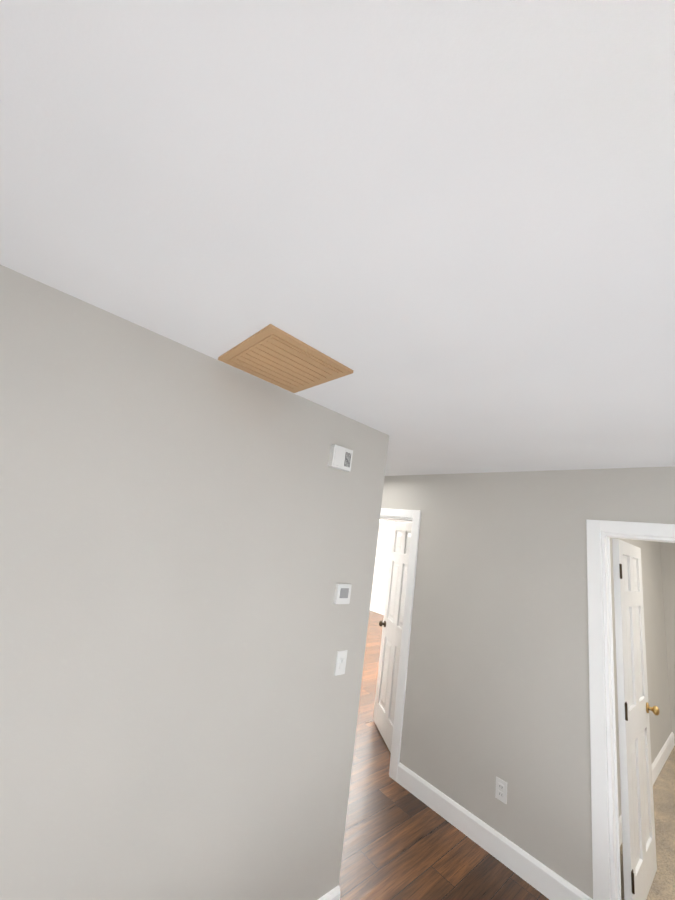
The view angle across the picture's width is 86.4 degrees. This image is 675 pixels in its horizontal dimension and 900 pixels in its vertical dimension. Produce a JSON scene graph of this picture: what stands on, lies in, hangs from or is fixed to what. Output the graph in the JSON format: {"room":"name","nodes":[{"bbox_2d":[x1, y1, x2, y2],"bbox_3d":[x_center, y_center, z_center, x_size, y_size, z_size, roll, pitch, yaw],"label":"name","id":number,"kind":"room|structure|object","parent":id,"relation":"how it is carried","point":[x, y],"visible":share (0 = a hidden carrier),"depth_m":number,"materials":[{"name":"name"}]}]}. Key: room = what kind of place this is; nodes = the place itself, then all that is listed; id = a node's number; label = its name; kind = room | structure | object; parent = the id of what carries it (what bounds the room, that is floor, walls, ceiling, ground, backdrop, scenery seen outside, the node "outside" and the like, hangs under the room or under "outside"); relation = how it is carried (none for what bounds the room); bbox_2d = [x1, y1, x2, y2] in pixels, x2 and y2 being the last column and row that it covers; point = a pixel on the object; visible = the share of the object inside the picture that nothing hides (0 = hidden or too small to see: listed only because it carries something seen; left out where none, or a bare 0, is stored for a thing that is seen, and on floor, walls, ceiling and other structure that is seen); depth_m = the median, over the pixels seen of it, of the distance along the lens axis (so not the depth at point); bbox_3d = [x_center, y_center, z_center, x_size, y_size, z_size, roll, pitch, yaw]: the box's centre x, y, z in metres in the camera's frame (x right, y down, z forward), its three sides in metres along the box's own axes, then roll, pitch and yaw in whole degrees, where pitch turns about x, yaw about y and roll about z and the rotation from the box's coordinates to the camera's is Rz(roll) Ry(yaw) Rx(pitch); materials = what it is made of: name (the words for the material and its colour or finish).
{"room":"hallway","nodes":[
{"label":"hallway","id":0,"kind":"room"},
{"bbox_2d":[0,265,388,899],"bbox_3d":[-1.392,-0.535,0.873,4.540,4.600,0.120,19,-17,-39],"label":"wall","id":1,"kind":"structure","parent":0,"point":[188,538],"depth_m":1.33,"materials":[{"name":"beige paint"}]},
{"bbox_2d":[318,885,339,899],"bbox_3d":[-1.195,1.776,0.711,3.270,0.130,0.016,19,-17,-39],"label":"baseboard","id":2,"kind":"structure","parent":1,"relation":"attached to","point":[334,894],"depth_m":1.72,"materials":[{"name":"white paint"}]},
{"bbox_2d":[328,444,352,471],"bbox_3d":[0.018,0.045,1.971,0.140,0.120,0.038,19,-17,-39],"label":"door chime","id":3,"kind":"object","parent":1,"relation":"attached to","point":[340,457],"visible":1,"depth_m":1.95,"materials":[{"name":"white plastic"}]},
{"bbox_2d":[334,650,347,675],"bbox_3d":[0.023,1.110,1.874,0.070,0.115,0.020,19,-17,-39],"label":"light switch","id":4,"kind":"object","parent":1,"relation":"attached to","point":[341,658],"visible":1,"depth_m":1.87,"materials":[{"name":"white plastic"}]},
{"bbox_2d":[333,583,351,603],"bbox_3d":[0.028,0.765,1.913,0.100,0.100,0.024,19,-17,-39],"label":"thermostat","id":5,"kind":"object","parent":1,"relation":"attached to","point":[342,593],"visible":1,"depth_m":1.90,"materials":[{"name":"white plastic"}]},
{"bbox_2d":[0,0,674,475],"bbox_3d":[-0.279,-0.655,0.604,5.770,0.140,7.600,19,-17,-39],"label":"ceiling","id":6,"kind":"structure","parent":0,"point":[444,230],"depth_m":0.73,"materials":[{"name":"paint"}]},
{"bbox_2d":[218,324,353,392],"bbox_3d":[-0.222,-0.351,1.500,0.400,0.019,0.420,19,-17,-39],"label":"ceiling vent","id":7,"kind":"object","parent":6,"relation":"attached to","point":[272,354],"visible":0.94,"depth_m":1.45,"materials":[{"name":"brown wood"}]},
{"bbox_2d":[370,519,411,614],"bbox_3d":[2.832,2.850,7.814,0.120,2.440,6.740,19,-17,-39],"label":"wall","id":8,"kind":"structure","parent":0,"point":[380,576],"depth_m":9.53,"materials":[{"name":"white paint"}]},
{"bbox_2d":[339,739,548,899],"bbox_3d":[-0.638,1.811,0.018,5.770,0.100,7.600,19,-17,-39],"label":"floor","id":9,"kind":"structure","parent":0,"point":[400,842],"depth_m":2.17,"materials":[{"name":"brown wood"}]},
{"bbox_2d":[355,611,674,899],"bbox_3d":[1.931,3.301,4.744,4.840,0.112,9.780,19,-17,-39],"label":"floor","id":10,"kind":"structure","parent":0,"point":[370,737],"depth_m":3.23,"materials":[{"name":"brown wood"}]},
{"bbox_2d":[381,466,674,898],"bbox_3d":[1.609,1.312,2.091,0.120,2.440,7.600,19,-17,-39],"label":"wall","id":11,"kind":"structure","parent":0,"point":[497,683],"depth_m":2.46,"materials":[{"name":"beige paint"}]},
{"bbox_2d":[373,522,411,752],"bbox_3d":[0.597,1.732,3.569,0.446,2.000,0.644,19,-17,-39],"label":"door","id":12,"kind":"structure","parent":11,"relation":"in","point":[386,688],"depth_m":3.62,"materials":[{"name":"paint"}]},
{"bbox_2d":[380,508,420,781],"bbox_3d":[0.359,1.619,3.417,0.160,2.105,0.910,19,-17,-39],"label":"door frame","id":13,"kind":"structure","parent":11,"relation":"attached to","point":[414,516],"depth_m":3.06,"materials":[{"name":"white paint"}]},
{"bbox_2d":[397,762,592,899],"bbox_3d":[0.900,2.467,2.336,0.016,0.130,1.280,19,-17,-39],"label":"baseboard","id":14,"kind":"structure","parent":11,"relation":"attached to","point":[543,879],"depth_m":2.25,"materials":[{"name":"white paint"}]},
{"bbox_2d":[495,776,506,803],"bbox_3d":[1.044,2.171,2.294,0.010,0.114,0.070,19,-17,-39],"label":"outlet","id":15,"kind":"object","parent":11,"relation":"attached to","point":[501,790],"visible":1,"depth_m":2.29,"materials":[{"name":"white plastic"}]},
{"bbox_2d":[586,519,674,899],"bbox_3d":[1.806,1.447,1.808,0.160,2.105,0.870,19,-17,-39],"label":"door frame","id":16,"kind":"structure","parent":11,"relation":"attached to","point":[605,824],"depth_m":2.05,"materials":[{"name":"white paint"}]},
{"bbox_2d":[612,538,659,899],"bbox_3d":[1.909,1.625,2.313,0.710,2.000,0.167,19,-17,-39],"label":"door","id":17,"kind":"structure","parent":11,"relation":"in","point":[638,837],"depth_m":2.23,"materials":[{"name":"paint"}]},
{"bbox_2d":[610,538,673,816],"bbox_3d":[3.243,1.959,3.814,4.780,2.440,0.120,19,-17,-39],"label":"wall","id":18,"kind":"structure","parent":0,"point":[658,569],"depth_m":3.88,"materials":[{"name":"beige paint"}]},
{"bbox_2d":[619,732,674,845],"bbox_3d":[2.615,2.875,3.061,3.380,0.130,0.016,19,-17,-39],"label":"baseboard","id":19,"kind":"structure","parent":18,"relation":"attached to","point":[664,753],"depth_m":3.54,"materials":[{"name":"white paint"}]},
{"bbox_2d":[662,542,674,742],"bbox_3d":[5.108,2.098,3.257,0.120,2.440,3.150,19,-17,-39],"label":"wall","id":20,"kind":"structure","parent":0,"point":[668,549],"depth_m":4.43,"materials":[{"name":"beige paint"}]}
]}

